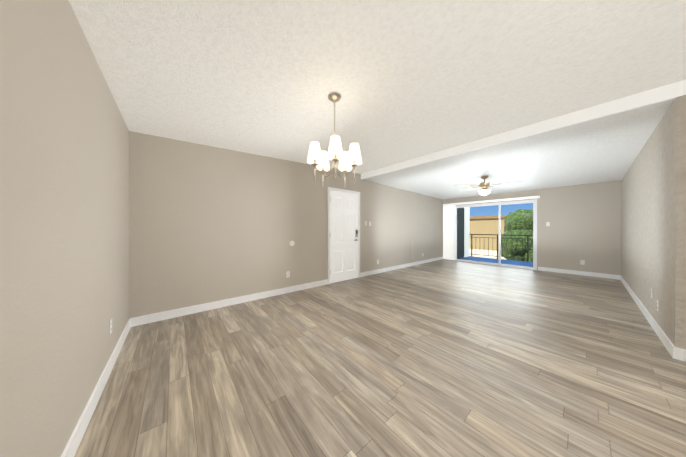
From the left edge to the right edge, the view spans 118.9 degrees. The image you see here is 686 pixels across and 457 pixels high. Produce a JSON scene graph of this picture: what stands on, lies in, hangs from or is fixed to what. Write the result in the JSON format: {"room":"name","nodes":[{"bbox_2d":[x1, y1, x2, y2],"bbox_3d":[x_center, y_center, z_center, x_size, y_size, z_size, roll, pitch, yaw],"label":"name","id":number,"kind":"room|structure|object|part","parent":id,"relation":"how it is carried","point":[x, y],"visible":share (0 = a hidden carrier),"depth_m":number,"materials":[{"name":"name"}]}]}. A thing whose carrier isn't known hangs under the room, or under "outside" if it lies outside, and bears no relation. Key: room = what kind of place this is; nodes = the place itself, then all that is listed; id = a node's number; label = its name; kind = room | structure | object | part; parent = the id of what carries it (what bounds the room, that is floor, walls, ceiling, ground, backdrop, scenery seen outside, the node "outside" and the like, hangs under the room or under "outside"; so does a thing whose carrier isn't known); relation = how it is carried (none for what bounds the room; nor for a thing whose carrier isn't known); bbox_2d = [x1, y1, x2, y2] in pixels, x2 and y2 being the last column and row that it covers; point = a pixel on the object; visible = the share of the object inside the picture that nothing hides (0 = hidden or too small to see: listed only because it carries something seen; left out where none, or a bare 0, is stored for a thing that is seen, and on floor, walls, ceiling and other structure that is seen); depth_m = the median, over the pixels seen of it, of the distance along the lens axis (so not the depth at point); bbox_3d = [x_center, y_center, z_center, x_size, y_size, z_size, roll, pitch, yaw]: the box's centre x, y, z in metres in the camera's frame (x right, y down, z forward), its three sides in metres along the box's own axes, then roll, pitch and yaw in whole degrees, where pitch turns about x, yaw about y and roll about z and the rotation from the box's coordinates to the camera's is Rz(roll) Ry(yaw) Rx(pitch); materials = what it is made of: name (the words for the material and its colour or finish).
{"room":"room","nodes":[
{"label":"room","id":0,"kind":"room"},
{"bbox_2d":[0,0,128,456],"bbox_3d":[-0.162,-0.277,-0.573,0.150,2.950,7.750,0,0,-40],"label":"wall","id":1,"kind":"structure","parent":0,"point":[64,215],"depth_m":0.92,"materials":[{"name":"paint"}]},
{"bbox_2d":[61,318,132,456],"bbox_3d":[-0.147,1.145,-0.460,0.014,0.105,7.600,0,0,-40],"label":"baseboard","id":2,"kind":"structure","parent":1,"relation":"attached to","point":[72,445],"depth_m":1.32,"materials":[{"name":"white wood"}]},
{"bbox_2d":[109,319,111,334],"bbox_3d":[-1.975,0.835,1.725,0.008,0.115,0.070,0,0,-40],"label":"outlet","id":3,"kind":"object","parent":1,"relation":"attached to","point":[110,326],"visible":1,"depth_m":1.70,"materials":[{"name":"white plastic"}]},
{"bbox_2d":[129,131,442,317],"bbox_3d":[0.580,-0.285,5.192,8.677,2.950,0.150,0,0,-40],"label":"wall","id":4,"kind":"structure","parent":0,"point":[208,224],"depth_m":3.21,"materials":[{"name":"paint"}]},
{"bbox_2d":[133,279,327,326],"bbox_3d":[-1.445,1.140,3.397,2.905,0.105,0.014,0,0,-40],"label":"baseboard","id":5,"kind":"structure","parent":4,"relation":"attached to","point":[155,317],"depth_m":3.03,"materials":[{"name":"white wood"}]},
{"bbox_2d":[327,187,359,283],"bbox_3d":[0.042,0.153,4.626,0.955,2.075,0.029,0,0,-40],"label":"door frame","id":6,"kind":"structure","parent":4,"relation":"in","point":[328,225],"depth_m":4.33,"materials":[{"name":"white wood"}]},
{"bbox_2d":[330,190,357,283],"bbox_3d":[0.040,0.178,4.628,0.839,2.009,0.023,0,0,-40],"label":"entry door","id":7,"kind":"structure","parent":6,"relation":"attached to","point":[343,243],"depth_m":4.59,"materials":[{"name":"white wood"}]},
{"bbox_2d":[360,257,444,276],"bbox_3d":[2.125,1.136,6.377,4.487,0.105,0.014,0,0,-40],"label":"baseboard","id":8,"kind":"structure","parent":4,"relation":"attached to","point":[372,272],"depth_m":5.93,"materials":[{"name":"white wood"}]},
{"bbox_2d":[69,0,685,173],"bbox_3d":[1.307,-1.513,0.749,4.101,0.683,7.900,0,0,-40],"label":"ceiling","id":9,"kind":"structure","parent":0,"point":[406,80],"depth_m":1.55,"materials":[{"name":"white paint"}]},
{"bbox_2d":[307,92,361,186],"bbox_3d":[-0.091,-0.825,1.915,0.504,0.825,0.487,0,0,-40],"label":"chandelier","id":10,"kind":"object","parent":9,"relation":"hanging from","point":[318,158],"visible":1,"depth_m":1.83,"materials":[{"name":"white glass"}]},
{"bbox_2d":[74,259,685,456],"bbox_3d":[3.063,1.254,2.219,8.677,0.120,7.900,0,0,-40],"label":"floor","id":11,"kind":"structure","parent":0,"point":[445,358],"depth_m":1.65,"materials":[{"name":"laminate"}]},
{"bbox_2d":[457,207,469,258],"bbox_3d":[4.793,-0.229,8.299,1.773,3.070,0.120,0,0,-40],"label":"wall","id":12,"kind":"structure","parent":0,"point":[460,235],"depth_m":8.38,"materials":[{"name":"grey"}]},
{"bbox_2d":[362,98,674,198],"bbox_3d":[3.505,-1.487,4.886,4.576,0.745,4.368,0,0,-40],"label":"ceiling","id":13,"kind":"structure","parent":0,"point":[604,149],"depth_m":3.59,"materials":[{"name":"white paint"}]},
{"bbox_2d":[453,176,519,195],"bbox_3d":[3.220,-0.946,4.549,1.253,0.450,1.247,0,0,-40],"label":"ceiling fan","id":14,"kind":"object","parent":13,"relation":"hanging from","point":[484,190],"visible":1,"depth_m":4.53,"materials":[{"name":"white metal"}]},
{"bbox_3d":[3.182,-0.802,4.557,0.224,0.108,0.224,0,0,-40],"label":"lamp shade","id":15,"kind":"part","parent":14,"relation":"part of","materials":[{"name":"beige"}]},
{"bbox_2d":[361,80,685,179],"bbox_3d":[1.794,-1.281,3.372,0.032,0.153,4.198,0,0,-40],"label":"beam","id":16,"kind":"structure","parent":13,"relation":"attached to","point":[658,94],"depth_m":2.41,"materials":[{"name":"paint"}]},
{"bbox_2d":[443,180,620,274],"bbox_3d":[5.252,-0.287,6.248,0.150,2.950,4.218,0,0,-40],"label":"wall","id":17,"kind":"structure","parent":0,"point":[584,220],"depth_m":5.20,"materials":[{"name":"paint"}]},
{"bbox_2d":[443,196,539,259],"bbox_3d":[4.684,0.115,6.730,0.079,2.085,2.670,0,0,-40],"label":"vertical blinds","id":18,"kind":"object","parent":17,"relation":"attached to","point":[449,228],"visible":1,"depth_m":7.49,"materials":[{"name":"white plastic"}]},
{"bbox_2d":[454,199,536,269],"bbox_3d":[4.874,0.173,6.694,0.110,2.030,2.250,0,0,-40],"label":"sliding door","id":19,"kind":"structure","parent":17,"relation":"in","point":[534,234],"depth_m":6.39,"materials":[{"name":"white"}]},
{"bbox_2d":[538,267,616,278],"bbox_3d":[5.991,1.137,5.237,0.014,0.105,1.380,0,0,-40],"label":"baseboard","id":20,"kind":"structure","parent":17,"relation":"attached to","point":[610,276],"depth_m":5.17,"materials":[{"name":"white wood"}]},
{"bbox_2d":[621,95,685,349],"bbox_3d":[4.793,-0.282,3.228,4.426,2.950,0.130,0,0,-40],"label":"wall","id":21,"kind":"structure","parent":0,"point":[653,218],"depth_m":2.23,"materials":[{"name":"paint"}]},
{"bbox_2d":[617,275,680,359],"bbox_3d":[4.742,1.140,3.281,4.440,0.105,0.014,0,0,-40],"label":"baseboard","id":22,"kind":"structure","parent":21,"relation":"attached to","point":[675,352],"depth_m":2.32,"materials":[{"name":"white wood"}]},
{"label":"outside","id":23,"kind":"structure","parent":0,"visible":0},
{"bbox_3d":[27.553,4.409,27.619,61.473,0.100,80.000,0,0,-40],"label":"ground","id":24,"kind":"structure","parent":23,"visible":0},
{"bbox_2d":[470,218,503,250],"bbox_3d":[17.111,1.689,24.109,10.000,5.350,36.000,0,0,-40],"label":"building","id":25,"kind":"structure","parent":24,"relation":"on","point":[482,226],"depth_m":19.97,"materials":[{"name":"beige paint"}]},
{"bbox_2d":[470,215,506,218],"bbox_3d":[17.053,-1.111,24.057,10.150,0.250,36.200,0,0,-40],"label":"cap","id":26,"kind":"object","parent":25,"relation":"on","point":[482,217],"depth_m":19.85,"materials":[{"name":"brown paint"}]},
{"bbox_2d":[501,209,532,261],"bbox_3d":[10.703,1.572,9.652,4.977,5.660,4.951,0,0,-40],"label":"tree","id":27,"kind":"object","parent":24,"relation":"on","point":[512,247],"depth_m":9.85,"materials":[{"name":"green plant"}]},
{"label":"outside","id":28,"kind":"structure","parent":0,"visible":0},
{"bbox_2d":[460,256,532,266],"bbox_3d":[6.081,1.258,6.758,1.773,0.100,3.900,0,0,-40],"label":"floor","id":29,"kind":"structure","parent":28,"point":[504,261],"depth_m":7.41,"materials":[{"name":"blue carpet"}]},
{"bbox_2d":[469,234,532,261],"bbox_3d":[6.730,0.722,7.300,0.040,0.970,3.900,0,0,-40],"label":"balcony railing","id":30,"kind":"object","parent":29,"relation":"on","point":[497,256],"depth_m":7.79,"materials":[{"name":"black metal"}]},
{"bbox_3d":[11.545,3.370,19.465,4.500,2.000,32.000,0,0,-40],"label":"carport","id":31,"kind":"object","parent":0,"visible":0},
{"bbox_2d":[470,249,506,259],"bbox_3d":[11.430,2.245,19.367,4.800,0.250,32.400,0,0,-40],"label":"carport roof","id":32,"kind":"structure","parent":31,"relation":"on","point":[485,252],"depth_m":17.20,"materials":[{"name":"grey"}]}
]}

